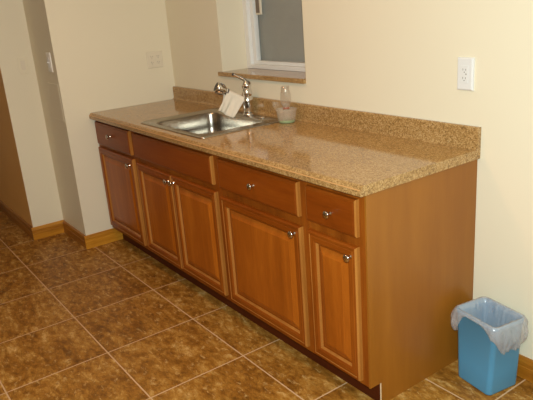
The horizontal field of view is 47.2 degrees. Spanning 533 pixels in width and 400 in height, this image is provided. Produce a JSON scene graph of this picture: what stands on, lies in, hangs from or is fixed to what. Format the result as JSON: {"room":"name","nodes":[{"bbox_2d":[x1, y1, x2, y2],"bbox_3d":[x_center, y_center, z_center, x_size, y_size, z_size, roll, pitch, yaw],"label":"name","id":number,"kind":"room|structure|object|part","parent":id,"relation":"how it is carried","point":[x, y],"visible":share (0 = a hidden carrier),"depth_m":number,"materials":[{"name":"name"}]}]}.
{"room":"kitchen","nodes":[
{"label":"kitchen","id":0,"kind":"room"},
{"bbox_2d":[0,0,62,226],"bbox_3d":[-2.124,-1.227,5.391,1.034,2.520,2.617,-16,22,-33],"label":"wall","id":1,"kind":"structure","parent":0,"point":[28,185],"depth_m":4.29,"materials":[{"name":"beige paint"}]},
{"bbox_2d":[0,200,32,238],"bbox_3d":[-2.463,-0.027,5.457,0.014,0.094,2.617,-16,22,-33],"label":"baseboard","id":2,"kind":"structure","parent":1,"relation":"attached to","point":[4,208],"depth_m":4.77,"materials":[{"name":"brown wood"}]},
{"bbox_2d":[17,56,28,73],"bbox_3d":[-1.655,-0.916,4.149,0.060,0.115,0.006,-16,22,-33],"label":"blank plate","id":3,"kind":"object","parent":1,"relation":"attached to","point":[22,61],"visible":1,"depth_m":4.15,"materials":[{"name":"beige paint"}]},
{"bbox_2d":[31,220,63,239],"bbox_3d":[-1.601,0.221,4.488,0.238,0.094,0.014,-16,22,-33],"label":"baseboard","id":4,"kind":"structure","parent":1,"relation":"attached to","point":[54,228],"depth_m":4.48,"materials":[{"name":"brown wood"}]},
{"bbox_2d":[22,0,174,234],"bbox_3d":[-1.128,-0.931,4.244,0.810,2.520,0.469,-16,22,-33],"label":"wall","id":5,"kind":"structure","parent":0,"point":[97,49],"depth_m":4.05,"materials":[{"name":"beige paint"}]},
{"bbox_2d":[46,52,52,71],"bbox_3d":[-1.392,-0.879,3.896,0.018,0.122,0.074,-16,22,-33],"label":"light switch","id":6,"kind":"object","parent":5,"relation":"attached to","point":[48,56],"visible":1,"depth_m":3.88,"materials":[{"name":"beige plastic"}]},
{"bbox_2d":[63,220,85,247],"bbox_3d":[-1.373,0.243,4.365,0.014,0.094,0.455,-16,22,-33],"label":"baseboard","id":7,"kind":"structure","parent":5,"relation":"attached to","point":[75,234],"depth_m":4.35,"materials":[{"name":"brown wood"}]},
{"bbox_2d":[84,228,122,248],"bbox_3d":[-1.133,0.262,4.250,0.268,0.094,0.014,-16,22,-33],"label":"baseboard","id":8,"kind":"structure","parent":5,"relation":"attached to","point":[110,235],"depth_m":4.24,"materials":[{"name":"brown wood"}]},
{"bbox_2d":[146,50,163,68],"bbox_3d":[-0.768,-0.967,4.199,0.118,0.112,0.009,-16,22,-33],"label":"wall outlet","id":9,"kind":"object","parent":5,"relation":"attached to","point":[154,58],"visible":1,"depth_m":4.20,"materials":[{"name":"beige plastic"}]},
{"bbox_2d":[0,210,532,399],"bbox_3d":[-1.716,0.980,2.462,4.600,0.080,8.600,-16,22,-33],"label":"floor","id":10,"kind":"structure","parent":0,"point":[109,321],"depth_m":2.96,"materials":[{"name":"tile"}]},
{"bbox_2d":[95,120,160,262],"bbox_3d":[-0.701,-0.133,4.092,0.662,0.876,0.599,-16,22,-33],"label":"base cabinet","id":11,"kind":"object","parent":10,"relation":"on","point":[118,160],"visible":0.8,"depth_m":3.88,"materials":[{"name":"brown wood"}]},
{"bbox_3d":[-0.964,-0.392,3.829,0.020,0.147,0.539,-16,22,-33],"label":"drawer","id":12,"kind":"part","parent":11,"relation":"part of","materials":[{"name":"brown wood"}]},
{"bbox_3d":[-0.932,-0.036,3.938,0.022,0.557,0.546,-16,22,-33],"label":"door","id":13,"kind":"part","parent":11,"relation":"part of","materials":[{"name":"brown wood"}]},
{"bbox_2d":[132,131,243,315],"bbox_3d":[-0.247,0.029,3.488,0.662,0.876,0.943,-16,22,-33],"label":"base cabinet","id":14,"kind":"object","parent":10,"relation":"on","point":[180,191],"visible":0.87,"depth_m":3.24,"materials":[{"name":"brown wood"}]},
{"bbox_3d":[-0.615,0.082,3.516,0.022,0.547,0.436,-16,22,-33],"label":"door","id":15,"kind":"part","parent":14,"relation":"part of","materials":[{"name":"brown wood"}]},
{"bbox_3d":[-0.351,0.175,3.164,0.022,0.549,0.450,-16,22,-33],"label":"door","id":16,"kind":"part","parent":14,"relation":"part of","materials":[{"name":"brown wood"}]},
{"bbox_2d":[89,86,480,196],"bbox_3d":[-0.168,-0.409,3.189,0.652,0.125,2.525,-16,22,-33],"label":"countertop","id":17,"kind":"structure","parent":14,"relation":"on","point":[353,152],"depth_m":2.64,"materials":[{"name":"stone"}]},
{"bbox_2d":[141,108,282,138],"bbox_3d":[-0.305,-0.356,3.405,0.535,0.188,0.715,-16,22,-33],"label":"sink","id":18,"kind":"object","parent":17,"relation":"in","point":[207,123],"visible":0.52,"depth_m":3.55,"materials":[{"name":"silver metal"}]},
{"bbox_2d":[214,73,254,115],"bbox_3d":[-0.184,-0.593,3.437,0.222,0.241,0.070,-9,18,-13],"label":"faucet","id":19,"kind":"object","parent":17,"relation":"on","point":[220,88],"visible":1,"depth_m":3.43,"materials":[{"name":"silver metal"}]},
{"bbox_2d":[218,89,243,117],"bbox_3d":[-0.208,-0.552,3.448,0.162,0.167,0.074,-10,19,-18],"label":"paper towel","id":20,"kind":"object","parent":19,"relation":"on","point":[232,101],"visible":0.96,"depth_m":3.43,"materials":[{"name":"white paper"}]},
{"bbox_3d":[-0.146,-0.683,3.422,0.079,0.058,0.030,-7,18,-9],"label":"lever","id":21,"kind":"part","parent":19,"relation":"part of","materials":[{"name":"silver metal"}]},
{"bbox_2d":[279,119,294,122],"bbox_3d":[0.105,-0.442,3.190,0.115,0.072,0.115,-16,22,-33],"label":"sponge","id":22,"kind":"object","parent":17,"relation":"on","point":[283,120],"visible":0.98,"depth_m":3.19,"materials":[{"name":"green"}]},
{"bbox_2d":[217,156,326,368],"bbox_3d":[0.220,0.195,2.865,0.662,0.876,0.645,-16,22,-33],"label":"base cabinet","id":23,"kind":"object","parent":10,"relation":"on","point":[266,226],"visible":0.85,"depth_m":2.65,"materials":[{"name":"brown wood"}]},
{"bbox_3d":[-0.068,-0.058,2.597,0.029,0.031,0.031,-16,22,-33],"label":"knob","id":24,"kind":"part","parent":23,"relation":"part of","materials":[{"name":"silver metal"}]},
{"bbox_3d":[-0.047,-0.063,2.608,0.020,0.143,0.590,-16,22,-33],"label":"drawer","id":25,"kind":"part","parent":23,"relation":"part of","materials":[{"name":"brown wood"}]},
{"bbox_3d":[-0.017,0.301,2.722,0.022,0.541,0.593,-16,22,-33],"label":"door","id":26,"kind":"part","parent":23,"relation":"part of","materials":[{"name":"brown wood"}]},
{"bbox_3d":[0.101,0.137,2.431,0.029,0.031,0.031,-16,22,-33],"label":"knob","id":27,"kind":"part","parent":23,"relation":"part of","materials":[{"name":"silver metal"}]},
{"bbox_2d":[305,159,477,399],"bbox_3d":[0.504,0.296,2.487,0.664,0.876,0.319,-16,22,-33],"label":"base cabinet","id":28,"kind":"object","parent":10,"relation":"on","point":[391,269],"visible":0.9,"depth_m":2.33,"materials":[{"name":"brown wood"}]},
{"bbox_3d":[0.221,0.052,2.215,0.029,0.031,0.031,-16,22,-33],"label":"knob","id":29,"kind":"part","parent":28,"relation":"part of","materials":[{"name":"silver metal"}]},
{"bbox_3d":[0.235,0.037,2.231,0.020,0.141,0.274,-16,22,-33],"label":"drawer","id":30,"kind":"part","parent":28,"relation":"part of","materials":[{"name":"brown wood"}]},
{"bbox_3d":[0.263,0.402,2.349,0.022,0.551,0.270,-16,22,-33],"label":"door","id":31,"kind":"part","parent":28,"relation":"part of","materials":[{"name":"brown wood"}]},
{"bbox_3d":[0.277,0.312,2.326,0.020,0.774,0.311,-16,22,-33],"label":"frame","id":32,"kind":"part","parent":28,"relation":"part of","materials":[{"name":"brown wood"}]},
{"bbox_3d":[0.290,0.207,2.180,0.029,0.031,0.031,-16,22,-33],"label":"knob","id":33,"kind":"part","parent":28,"relation":"part of","materials":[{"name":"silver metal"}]},
{"bbox_3d":[0.615,0.323,2.378,0.615,0.876,0.007,-16,22,-33],"label":"panel","id":34,"kind":"part","parent":28,"relation":"part of","materials":[{"name":"brown wood"}]},
{"bbox_2d":[457,298,523,394],"bbox_3d":[0.885,0.584,2.436,0.167,0.304,0.214,-13,20,-24],"label":"waste bin","id":35,"kind":"object","parent":10,"relation":"on","point":[489,332],"visible":1,"depth_m":2.38,"materials":[{"name":"blue plastic"}]},
{"bbox_2d":[165,0,532,359],"bbox_3d":[1.006,-0.464,2.297,0.300,2.520,5.750,-16,22,-33],"label":"wall","id":36,"kind":"structure","parent":0,"point":[390,57],"depth_m":2.50,"materials":[{"name":"beige paint"}]},
{"bbox_2d":[218,0,305,83],"bbox_3d":[0.037,-1.156,3.413,0.313,0.914,0.837,-16,22,-33],"label":"window","id":37,"kind":"structure","parent":36,"relation":"in","point":[273,29],"depth_m":3.65,"materials":[{"name":"white plastic"}]},
{"bbox_3d":[0.025,-0.721,3.521,0.202,0.025,0.837,-16,22,-33],"label":"sill","id":38,"kind":"part","parent":37,"relation":"part of","materials":[{"name":"stone"}]},
{"bbox_3d":[0.114,-1.173,3.449,0.032,0.813,0.719,-16,22,-33],"label":"sash","id":39,"kind":"part","parent":37,"relation":"part of","materials":[{"name":"white plastic"}]},
{"bbox_2d":[173,86,480,150],"bbox_3d":[0.081,-0.501,3.351,0.031,0.087,2.525,-16,22,-33],"label":"backsplash","id":40,"kind":"structure","parent":36,"relation":"attached to","point":[430,131],"depth_m":2.86,"materials":[{"name":"stone"}]},
{"bbox_2d":[457,57,474,90],"bbox_3d":[0.767,-0.486,2.353,0.014,0.125,0.073,-16,22,-33],"label":"wall outlet","id":41,"kind":"object","parent":36,"relation":"attached to","point":[466,65],"visible":1,"depth_m":2.34,"materials":[{"name":"white plastic"}]},
{"bbox_2d":[461,65,467,82],"bbox_3d":[0.763,-0.485,2.351,0.004,0.067,0.033,-16,22,-33],"label":"receptacle","id":42,"kind":"object","parent":41,"relation":"attached to","point":[464,68],"depth_m":2.35,"materials":[{"name":"white plastic"}]},
{"bbox_2d":[517,354,532,382],"bbox_3d":[1.770,0.935,1.484,0.014,0.094,2.998,-16,22,-33],"label":"baseboard","id":43,"kind":"structure","parent":36,"relation":"attached to","point":[525,364],"depth_m":2.45,"materials":[{"name":"brown wood"}]}
]}

